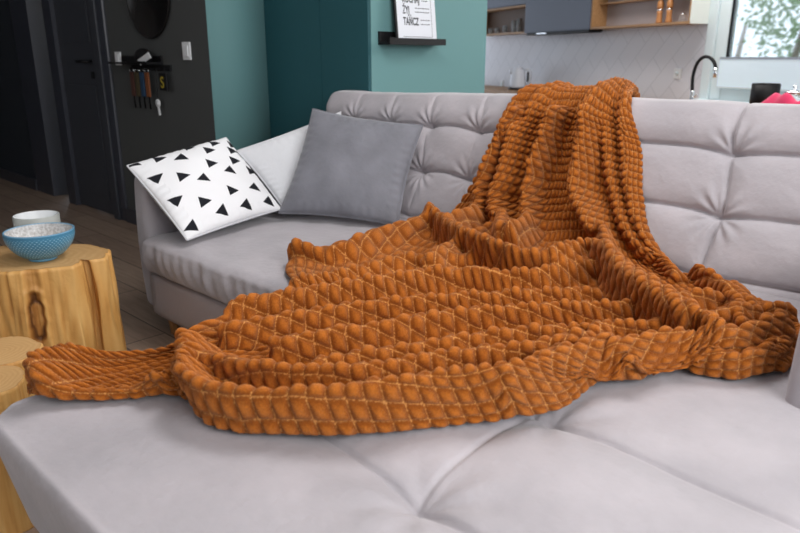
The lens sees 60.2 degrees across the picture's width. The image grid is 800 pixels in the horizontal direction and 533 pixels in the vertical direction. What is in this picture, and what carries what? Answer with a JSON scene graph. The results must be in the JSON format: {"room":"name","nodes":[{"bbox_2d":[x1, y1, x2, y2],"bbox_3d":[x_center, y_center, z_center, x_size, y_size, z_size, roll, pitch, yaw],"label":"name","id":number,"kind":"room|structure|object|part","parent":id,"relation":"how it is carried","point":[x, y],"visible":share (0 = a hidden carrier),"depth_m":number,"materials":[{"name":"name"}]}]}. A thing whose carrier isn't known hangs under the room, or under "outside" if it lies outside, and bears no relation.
{"room":"living room","nodes":[
{"label":"living room","id":0,"kind":"room"},
{"bbox_2d":[0,0,35,178],"bbox_3d":[-4.316,-2.298,6.881,3.070,2.700,0.120,16,23,42],"label":"wall","id":1,"kind":"structure","parent":0,"point":[16,156],"depth_m":6.21,"materials":[{"name":"grey paint"}]},
{"bbox_2d":[0,168,37,190],"bbox_3d":[-4.364,-1.040,7.210,3.070,0.100,0.020,16,23,42],"label":"baseboard","id":2,"kind":"structure","parent":1,"relation":"attached to","point":[17,178],"depth_m":6.46,"materials":[{"name":"grey wood"}]},
{"bbox_2d":[8,0,67,195],"bbox_3d":[-3.072,-1.688,5.816,0.380,2.150,0.140,16,23,42],"label":"trim","id":3,"kind":"structure","parent":1,"relation":"attached to","point":[27,18],"depth_m":5.79,"materials":[{"name":"grey wood"}]},
{"bbox_2d":[0,178,182,532],"bbox_3d":[-1.009,0.019,4.069,12.500,0.100,8.800,16,23,42],"label":"floor","id":4,"kind":"structure","parent":0,"point":[143,328],"depth_m":4.47,"materials":[{"name":"brown wood"}]},
{"bbox_2d":[0,366,33,532],"bbox_3d":[-1.018,0.466,1.756,0.202,0.388,0.189,16,23,42],"label":"table","id":5,"kind":"object","parent":4,"relation":"on","point":[14,518],"visible":0.41,"depth_m":1.71,"materials":[{"name":"brown wood"}]},
{"bbox_2d":[0,336,43,396],"bbox_3d":[-1.115,0.412,1.961,0.228,0.372,0.228,16,23,42],"label":"table","id":6,"kind":"object","parent":4,"relation":"on","point":[13,350],"visible":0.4,"depth_m":1.92,"materials":[{"name":"brown wood"}]},
{"bbox_2d":[0,244,126,350],"bbox_3d":[-1.353,0.170,2.621,0.519,0.452,0.470,16,23,42],"label":"table","id":7,"kind":"object","parent":4,"relation":"on","point":[73,297],"visible":0.72,"depth_m":2.45,"materials":[{"name":"brown wood"}]},
{"bbox_2d":[12,210,60,226],"bbox_3d":[-1.405,-0.146,2.679,0.164,0.114,0.164,16,23,42],"label":"cup","id":8,"kind":"object","parent":7,"relation":"on","point":[41,216],"visible":0.34,"depth_m":2.67,"materials":[{"name":"white ceramic"}]},
{"bbox_2d":[2,222,74,261],"bbox_3d":[-1.288,-0.080,2.476,0.232,0.108,0.232,-12,21,-34],"label":"bowl","id":9,"kind":"object","parent":7,"relation":"on","point":[36,242],"visible":1,"depth_m":2.42,"materials":[{"name":"blue ceramic"}]},
{"bbox_2d":[263,0,371,138],"bbox_3d":[-0.384,-1.412,3.998,0.910,2.680,0.322,16,23,42],"label":"wardrobe","id":10,"kind":"object","parent":4,"relation":"on","point":[316,49],"visible":0.44,"depth_m":3.95,"materials":[{"name":"teal wood"}]},
{"bbox_3d":[-0.628,-1.425,4.021,0.522,2.670,0.021,16,23,42],"label":"door","id":11,"kind":"part","parent":10,"relation":"part of","materials":[{"name":"teal wood"}]},
{"bbox_3d":[-0.299,-1.333,3.718,0.384,2.670,0.021,16,23,42],"label":"door","id":12,"kind":"part","parent":10,"relation":"part of","materials":[{"name":"teal wood"}]},
{"bbox_2d":[0,90,799,532],"bbox_3d":[-0.043,0.014,2.173,2.755,1.011,2.297,16,23,42],"label":"sofa","id":13,"kind":"object","parent":4,"relation":"on","point":[682,450],"visible":0.43,"depth_m":1.34,"materials":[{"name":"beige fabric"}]},
{"bbox_3d":[-0.981,0.245,2.992,0.048,0.092,0.048,16,23,42],"label":"leg","id":14,"kind":"part","parent":13,"relation":"part of","materials":[{"name":"brown wood"}]},
{"bbox_2d":[126,137,280,240],"bbox_3d":[-0.809,-0.350,2.926,0.355,0.333,0.535,12,21,35],"label":"throw pillow","id":15,"kind":"object","parent":13,"relation":"on","point":[208,187],"visible":1,"depth_m":2.83,"materials":[{"name":"fabric"}]},
{"bbox_3d":[-0.823,-0.348,2.927,0.348,0.328,0.528,11,20,32],"label":"panel","id":16,"kind":"part","parent":15,"relation":"part of","materials":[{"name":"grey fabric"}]},
{"bbox_3d":[-0.671,-0.228,3.367,0.121,0.608,1.235,16,23,42],"label":"armrest","id":17,"kind":"part","parent":13,"relation":"part of","materials":[{"name":"beige fabric"}]},
{"bbox_2d":[142,213,405,303],"bbox_3d":[-0.305,-0.046,2.847,1.169,0.170,1.061,16,23,42],"label":"seat cushion","id":18,"kind":"object","parent":13,"relation":"on","point":[249,256],"depth_m":2.71,"materials":[{"name":"beige fabric"}]},
{"bbox_2d":[237,111,340,205],"bbox_3d":[-0.464,-0.491,3.220,0.571,0.422,0.176,-13,21,-37],"label":"throw pillow","id":19,"kind":"object","parent":13,"relation":"on","point":[274,160],"visible":0.3,"depth_m":3.12,"materials":[{"name":"grey fabric"}]},
{"bbox_2d":[278,108,422,223],"bbox_3d":[-0.220,-0.448,3.043,0.591,0.460,0.289,5,18,17],"label":"throw pillow","id":20,"kind":"object","parent":13,"relation":"on","point":[347,167],"visible":0.99,"depth_m":2.98,"materials":[{"name":"grey fabric"}]},
{"bbox_2d":[0,291,799,532],"bbox_3d":[0.320,0.350,1.678,1.440,0.255,1.975,16,23,42],"label":"cushion","id":21,"kind":"object","parent":13,"relation":"on","point":[682,450],"depth_m":1.24,"materials":[{"name":"beige fabric"}]},
{"bbox_2d":[22,76,799,435],"bbox_3d":[0.241,-0.190,1.949,1.613,0.632,2.297,16,23,42],"label":"throw blanket","id":22,"kind":"object","parent":13,"relation":"on","point":[548,281],"visible":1,"depth_m":1.72,"materials":[{"name":"orange fabric"}]},
{"bbox_3d":[0.608,-0.244,2.817,2.735,0.891,0.399,16,23,42],"label":"backrest","id":23,"kind":"part","parent":13,"relation":"part of","materials":[{"name":"beige fabric"}]},
{"bbox_3d":[1.217,0.255,1.776,0.167,0.608,1.015,16,23,42],"label":"armrest","id":24,"kind":"part","parent":13,"relation":"part of","materials":[{"name":"beige fabric"}]},
{"bbox_3d":[2.181,-1.188,6.467,0.560,0.655,7.500,-6,18,-20],"label":"base cabinet","id":25,"kind":"object","parent":4,"relation":"on","visible":0},
{"bbox_2d":[484,85,657,98],"bbox_3d":[2.171,-1.519,6.363,0.619,0.040,7.500,-6,18,-20],"label":"countertop","id":26,"kind":"structure","parent":25,"relation":"on","point":[487,88],"depth_m":8.32,"materials":[{"name":"brown wood"}]},
{"bbox_2d":[508,65,531,89],"bbox_3d":[1.419,-2.260,8.249,0.244,0.282,0.212,-10,19,-29],"label":"kettle","id":27,"kind":"object","parent":26,"relation":"on","point":[517,78],"visible":0.9,"depth_m":8.19,"materials":[{"name":"white"}]},
{"bbox_3d":[1.522,-2.260,8.229,0.102,0.202,0.032,2,17,6],"label":"handle","id":28,"kind":"part","parent":27,"relation":"part of","materials":[{"name":"white"}]},
{"bbox_2d":[689,55,717,99],"bbox_3d":[2.492,-1.533,5.667,0.056,0.391,0.269,-6,18,-20],"label":"tap","id":29,"kind":"object","parent":26,"relation":"on","point":[715,69],"visible":0.88,"depth_m":5.70,"materials":[{"name":"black metal"}]},
{"bbox_2d":[749,83,780,103],"bbox_3d":[2.716,-1.267,5.140,0.195,0.188,0.195,-6,18,-20],"label":"canister","id":30,"kind":"object","parent":26,"relation":"on","point":[760,92],"visible":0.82,"depth_m":5.07,"materials":[{"name":"black metal"}]},
{"bbox_2d":[761,92,799,103],"bbox_3d":[2.694,-1.059,4.509,0.228,0.152,0.904,-6,18,-20],"label":"kitchen towel","id":31,"kind":"object","parent":26,"relation":"on","point":[786,98],"visible":0.42,"depth_m":4.63,"materials":[{"name":"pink fabric"}]},
{"bbox_2d":[785,85,799,100],"bbox_3d":[2.774,-1.184,4.865,0.170,0.190,0.170,-6,18,-20],"label":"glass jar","id":32,"kind":"object","parent":26,"relation":"on","point":[794,92],"visible":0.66,"depth_m":4.81,"materials":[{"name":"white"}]},
{"bbox_3d":[2.774,-1.247,4.846,0.120,0.060,0.120,-6,18,-20],"label":"lid","id":33,"kind":"part","parent":32,"relation":"part of","materials":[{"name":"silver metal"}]},
{"bbox_2d":[104,0,215,209],"bbox_3d":[-1.516,-1.496,4.238,1.256,2.700,0.020,16,23,42],"label":"wall","id":34,"kind":"structure","parent":0,"point":[186,119],"depth_m":4.30,"materials":[{"name":"grey paint"}]},
{"bbox_2d":[88,0,127,220],"bbox_3d":[-2.009,-1.413,4.824,0.200,2.200,0.150,16,23,42],"label":"trim","id":35,"kind":"structure","parent":34,"relation":"attached to","point":[100,9],"depth_m":4.81,"materials":[{"name":"grey wood"}]},
{"bbox_2d":[114,52,121,64],"bbox_3d":[-1.888,-1.392,4.618,0.080,0.085,0.015,16,23,42],"label":"light switch","id":36,"kind":"object","parent":34,"relation":"attached to","point":[117,54],"visible":0.79,"depth_m":4.60,"materials":[{"name":"white plastic"}]},
{"bbox_2d":[125,208,136,224],"bbox_3d":[-1.530,-0.248,4.602,1.255,0.100,0.020,16,23,42],"label":"baseboard","id":37,"kind":"structure","parent":34,"relation":"attached to","point":[130,214],"depth_m":4.96,"materials":[{"name":"grey"}]},
{"bbox_2d":[107,48,162,63],"bbox_3d":[-1.687,-1.330,4.363,0.537,0.095,0.115,16,23,42],"label":"wall shelf","id":38,"kind":"object","parent":34,"relation":"attached to","point":[156,59],"depth_m":4.25,"materials":[{"name":"black metal"}]},
{"bbox_3d":[-1.598,-1.308,4.272,0.200,0.083,0.104,16,23,42],"label":"dark cap","id":39,"kind":"part","parent":38,"relation":"part of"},
{"bbox_2d":[138,52,150,64],"bbox_3d":[-1.552,-1.261,4.189,0.153,0.077,0.016,16,23,42],"label":"folded letter","id":40,"kind":"object","parent":38,"relation":"on","point":[146,56],"visible":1,"depth_m":4.17,"materials":[{"name":"white paper"}]},
{"bbox_2d":[126,0,170,38],"bbox_3d":[-1.527,-1.659,4.169,0.539,0.539,0.022,16,23,42],"label":"wall mirror","id":41,"kind":"object","parent":34,"relation":"attached to","point":[149,17],"visible":1,"depth_m":4.21,"materials":[{"name":"black mirror"}]},
{"bbox_2d":[130,65,171,70],"bbox_3d":[-1.577,-1.248,4.333,0.506,0.035,0.038,16,23,42],"label":"key rack","id":42,"kind":"object","parent":34,"relation":"attached to","point":[150,67],"visible":0.98,"depth_m":4.29,"materials":[{"name":"black plastic"}]},
{"bbox_2d":[129,68,136,107],"bbox_3d":[-1.738,-1.165,4.498,0.044,0.252,0.028,16,23,42],"label":"key fob","id":43,"kind":"object","parent":42,"relation":"hanging from","point":[132,80],"visible":1,"depth_m":4.48,"materials":[{"name":"brown leather"}]},
{"bbox_2d":[134,68,141,107],"bbox_3d":[-1.689,-1.151,4.453,0.044,0.252,0.028,16,23,42],"label":"key fob","id":44,"kind":"object","parent":42,"relation":"hanging from","point":[137,81],"visible":1,"depth_m":4.44,"materials":[{"name":"brown leather"}]},
{"bbox_2d":[139,68,146,108],"bbox_3d":[-1.640,-1.137,4.408,0.044,0.252,0.028,16,23,42],"label":"key fob","id":45,"kind":"object","parent":42,"relation":"hanging from","point":[141,73],"visible":1,"depth_m":4.39,"materials":[{"name":"blue leather"}]},
{"bbox_2d":[144,68,151,108],"bbox_3d":[-1.591,-1.123,4.362,0.044,0.252,0.028,16,23,42],"label":"key fob","id":46,"kind":"object","parent":42,"relation":"hanging from","point":[147,80],"visible":1,"depth_m":4.35,"materials":[{"name":"brown leather"}]},
{"bbox_2d":[155,68,160,115],"bbox_3d":[-1.517,-1.087,4.304,0.052,0.285,0.011,16,23,42],"label":"key","id":47,"kind":"object","parent":42,"relation":"hanging from","point":[158,103],"visible":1,"depth_m":4.31,"materials":[{"name":"silver metal"}]},
{"bbox_2d":[159,73,168,90],"bbox_3d":[-1.440,-1.125,4.205,0.090,0.105,0.016,16,23,42],"label":"case","id":48,"kind":"object","parent":42,"relation":"hanging from","point":[163,77],"visible":1,"depth_m":4.19,"materials":[{"name":"black plastic"}]},
{"bbox_2d":[182,42,191,59],"bbox_3d":[-1.242,-1.253,4.012,0.085,0.100,0.015,16,23,42],"label":"light switch","id":49,"kind":"object","parent":34,"relation":"attached to","point":[186,46],"visible":1,"depth_m":4.00,"materials":[{"name":"white plastic"}]},
{"bbox_2d":[205,0,270,149],"bbox_3d":[-0.938,-1.426,4.008,0.020,2.700,0.487,10,19,29],"label":"wall","id":50,"kind":"structure","parent":0,"point":[235,28],"depth_m":4.07,"materials":[{"name":"teal paint"}]},
{"bbox_2d":[370,0,486,92],"bbox_3d":[0.031,-1.451,4.089,0.450,2.700,0.996,16,23,42],"label":"wall","id":51,"kind":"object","parent":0,"point":[458,66],"visible":0.33,"depth_m":4.02,"materials":[{"name":"teal paint"}]},
{"bbox_2d":[378,31,445,45],"bbox_3d":[0.072,-1.251,3.788,0.090,0.067,0.452,16,23,42],"label":"ledge","id":52,"kind":"object","parent":51,"relation":"attached to","point":[384,38],"visible":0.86,"depth_m":3.70,"materials":[{"name":"black wood"}]},
{"bbox_3d":[0.044,-1.265,3.812,0.012,0.055,0.452,16,23,42],"label":"rail","id":53,"kind":"part","parent":52,"relation":"part of","materials":[{"name":"black plastic"}]},
{"bbox_2d":[393,0,436,38],"bbox_3d":[0.077,-1.433,3.741,0.058,0.419,0.320,16,23,42],"label":"poster","id":54,"kind":"object","parent":52,"relation":"on","point":[412,18],"visible":1,"depth_m":3.75,"materials":[{"name":"white paper"}]},
{"bbox_3d":[0.076,-1.433,3.741,0.012,0.420,0.320,8,18,44],"label":"frame","id":55,"kind":"part","parent":54,"relation":"part of","materials":[{"name":"black plastic"}]},
{"bbox_2d":[485,24,707,98],"bbox_3d":[1.922,-2.575,7.791,0.120,2.700,4.199,-6,18,-20],"label":"wall","id":56,"kind":"structure","parent":0,"point":[648,57],"depth_m":7.09,"materials":[{"name":"tile"}]},
{"bbox_2d":[486,4,525,35],"bbox_3d":[1.339,-3.103,8.740,0.199,0.320,1.300,-6,18,-20],"label":"upper cabinet","id":57,"kind":"object","parent":56,"relation":"attached to","point":[504,16],"visible":0.49,"depth_m":8.84,"materials":[{"name":"brown wood"}]},
{"bbox_2d":[502,26,506,32],"bbox_3d":[1.334,-3.017,8.782,0.064,0.090,0.063,16,23,42],"label":"drinking glass","id":58,"kind":"object","parent":57,"relation":"on","point":[504,28],"visible":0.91,"depth_m":8.76,"materials":[{"name":"white"}]},
{"bbox_3d":[1.339,-2.960,8.784,0.199,0.020,1.300,-6,18,-20],"label":"panel","id":59,"kind":"part","parent":57,"relation":"part of","materials":[{"name":"brown wood"}]},
{"bbox_3d":[1.339,-3.247,8.697,0.199,0.020,1.300,-6,18,-20],"label":"panel","id":60,"kind":"part","parent":57,"relation":"part of","materials":[{"name":"brown wood"}]},
{"bbox_2d":[512,21,516,31],"bbox_3d":[1.415,-2.980,8.573,0.064,0.140,0.063,16,23,42],"label":"drinking glass","id":61,"kind":"object","parent":57,"relation":"on","point":[514,23],"visible":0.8,"depth_m":8.55,"materials":[{"name":"white"}]},
{"bbox_2d":[516,18,521,31],"bbox_3d":[1.459,-2.957,8.462,0.064,0.160,0.063,16,23,42],"label":"drinking glass","id":62,"kind":"object","parent":57,"relation":"on","point":[519,20],"visible":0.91,"depth_m":8.44,"materials":[{"name":"white"}]},
{"bbox_2d":[487,0,525,8],"bbox_3d":[1.335,-3.548,8.604,0.209,0.600,1.298,-6,18,-20],"label":"upper cabinet","id":63,"kind":"object","parent":56,"relation":"attached to","point":[491,4],"visible":0.52,"depth_m":8.54,"materials":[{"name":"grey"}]},
{"bbox_2d":[524,0,598,32],"bbox_3d":[1.797,-3.032,7.508,0.211,0.900,1.266,-6,18,-20],"label":"upper cabinet","id":64,"kind":"object","parent":56,"relation":"attached to","point":[540,15],"visible":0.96,"depth_m":7.52,"materials":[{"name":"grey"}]},
{"bbox_2d":[590,0,710,29],"bbox_3d":[2.281,-2.672,6.324,0.199,0.900,1.389,-6,18,-20],"label":"upper cabinet","id":65,"kind":"object","parent":56,"relation":"attached to","point":[605,14],"visible":1,"depth_m":6.56,"materials":[{"name":"brown wood"}]},
{"bbox_3d":[2.034,-2.638,7.002,0.199,0.400,0.019,-6,18,-20],"label":"panel","id":66,"kind":"part","parent":65,"relation":"part of","materials":[{"name":"brown wood"}]},
{"bbox_2d":[600,0,650,4],"bbox_3d":[2.308,-2.478,6.398,0.100,0.015,1.344,-6,18,-20],"label":"shelf","id":67,"kind":"object","parent":65,"relation":"attached to","point":[602,2],"depth_m":6.70,"materials":[{"name":"brown wood"}]},
{"bbox_3d":[2.280,-2.252,6.454,0.199,0.020,1.383,-6,18,-20],"label":"panel","id":68,"kind":"part","parent":65,"relation":"part of","materials":[{"name":"brown wood"}]},
{"bbox_3d":[2.364,-2.463,6.425,0.019,0.400,1.344,-6,18,-20],"label":"panel","id":69,"kind":"part","parent":65,"relation":"part of","materials":[{"name":"grey"}]},
{"bbox_2d":[655,0,663,22],"bbox_3d":[2.352,-2.308,6.245,0.062,0.207,0.062,-6,18,-20],"label":"pepper mill","id":70,"kind":"object","parent":65,"relation":"on","point":[660,5],"visible":0.94,"depth_m":6.23,"materials":[{"name":"brown wood"}]},
{"bbox_2d":[665,0,673,21],"bbox_3d":[2.396,-2.275,6.135,0.062,0.207,0.062,-6,18,-20],"label":"pepper mill","id":71,"kind":"object","parent":65,"relation":"on","point":[670,3],"visible":0.91,"depth_m":6.12,"materials":[{"name":"brown wood"}]},
{"bbox_2d":[679,13,686,21],"bbox_3d":[2.470,-2.173,6.024,0.067,0.078,0.068,-6,18,-20],"label":"glass jar","id":72,"kind":"object","parent":65,"relation":"on","point":[682,17],"visible":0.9,"depth_m":6.00,"materials":[{"name":"white"}]},
{"bbox_3d":[2.525,-2.269,5.787,0.199,0.400,0.014,-6,18,-20],"label":"panel","id":73,"kind":"part","parent":65,"relation":"part of","materials":[{"name":"brown wood"}]},
{"bbox_2d":[673,68,681,78],"bbox_3d":[2.513,-1.748,6.250,0.011,0.090,0.090,-6,18,-20],"label":"wall socket","id":74,"kind":"object","parent":56,"relation":"attached to","point":[677,71],"visible":1,"depth_m":6.24,"materials":[{"name":"white plastic"}]},
{"label":"outside","id":75,"kind":"structure","parent":0,"visible":0},
{"bbox_2d":[526,29,601,35],"bbox_3d":[1.777,-2.570,7.585,0.173,0.027,1.208,-6,18,-20],"label":"extractor hood","id":76,"kind":"object","parent":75,"point":[586,30],"visible":1,"depth_m":7.42,"materials":[{"name":"black metal"}]},
{"bbox_3d":[-2.571,-2.839,4.963,1.770,0.550,0.120,16,23,42],"label":"lintel","id":77,"kind":"object","parent":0,"visible":0},
{"bbox_2d":[41,0,82,204],"bbox_3d":[-2.614,-1.556,5.382,0.150,2.150,0.160,16,23,42],"label":"trim","id":78,"kind":"structure","parent":77,"relation":"attached to","point":[47,5],"depth_m":5.38,"materials":[{"name":"grey wood"}]},
{"bbox_2d":[53,0,113,214],"bbox_3d":[-2.363,-1.457,5.075,0.660,2.120,0.116,16,23,42],"label":"door","id":79,"kind":"structure","parent":78,"relation":"attached to","point":[73,23],"depth_m":5.15,"materials":[{"name":"grey wood"}]},
{"bbox_3d":[-2.358,-1.990,4.918,0.480,0.750,0.010,16,23,42],"label":"panel","id":80,"kind":"part","parent":79,"relation":"part of","materials":[{"name":"grey wood"}]},
{"bbox_3d":[-2.264,-1.468,4.937,0.140,0.022,0.066,16,23,42],"label":"handle","id":81,"kind":"part","parent":79,"relation":"part of","materials":[{"name":"black plastic"}]},
{"bbox_3d":[-2.358,-0.947,5.235,0.480,0.830,0.010,16,23,42],"label":"panel","id":82,"kind":"part","parent":79,"relation":"part of","materials":[{"name":"grey wood"}]},
{"bbox_3d":[3.292,-0.626,4.678,0.120,0.780,3.400,-6,18,-20],"label":"window","id":83,"kind":"structure","parent":0,"visible":0},
{"bbox_2d":[698,0,799,101],"bbox_3d":[3.017,-1.929,5.011,0.130,1.520,1.900,-6,18,-20],"label":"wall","id":84,"kind":"structure","parent":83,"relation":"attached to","point":[735,28],"depth_m":5.58,"materials":[{"name":"clear glass"},{"name":"white plastic"}]},
{"bbox_3d":[2.728,-2.128,5.718,0.080,1.450,0.121,-6,18,-20],"label":"sash","id":85,"kind":"part","parent":84,"relation":"part of","materials":[{"name":"white"}]},
{"bbox_3d":[3.052,-1.229,5.114,0.080,0.120,1.679,-6,18,-20],"label":"sash","id":86,"kind":"part","parent":84,"relation":"part of","materials":[{"name":"white paint"}]},
{"bbox_2d":[716,57,799,90],"bbox_3d":[2.986,-1.405,5.056,0.018,0.250,1.679,-6,18,-20],"label":"blind","id":87,"kind":"object","parent":84,"relation":"attached to","point":[734,72],"visible":1,"depth_m":5.44,"materials":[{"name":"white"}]},
{"bbox_3d":[2.986,-1.292,5.090,0.017,0.015,1.679,-6,18,-20],"label":"rail","id":88,"kind":"part","parent":87,"relation":"part of","materials":[{"name":"white"}]},
{"bbox_3d":[2.986,-1.517,5.022,0.017,0.016,1.679,-6,18,-20],"label":"rail","id":89,"kind":"part","parent":87,"relation":"part of","materials":[{"name":"grey"}]},
{"bbox_3d":[3.051,-1.907,4.904,0.006,1.300,1.672,-6,18,-20],"label":"pane","id":90,"kind":"part","parent":84,"relation":"part of","materials":[{"name":"clear glass"}]}
]}

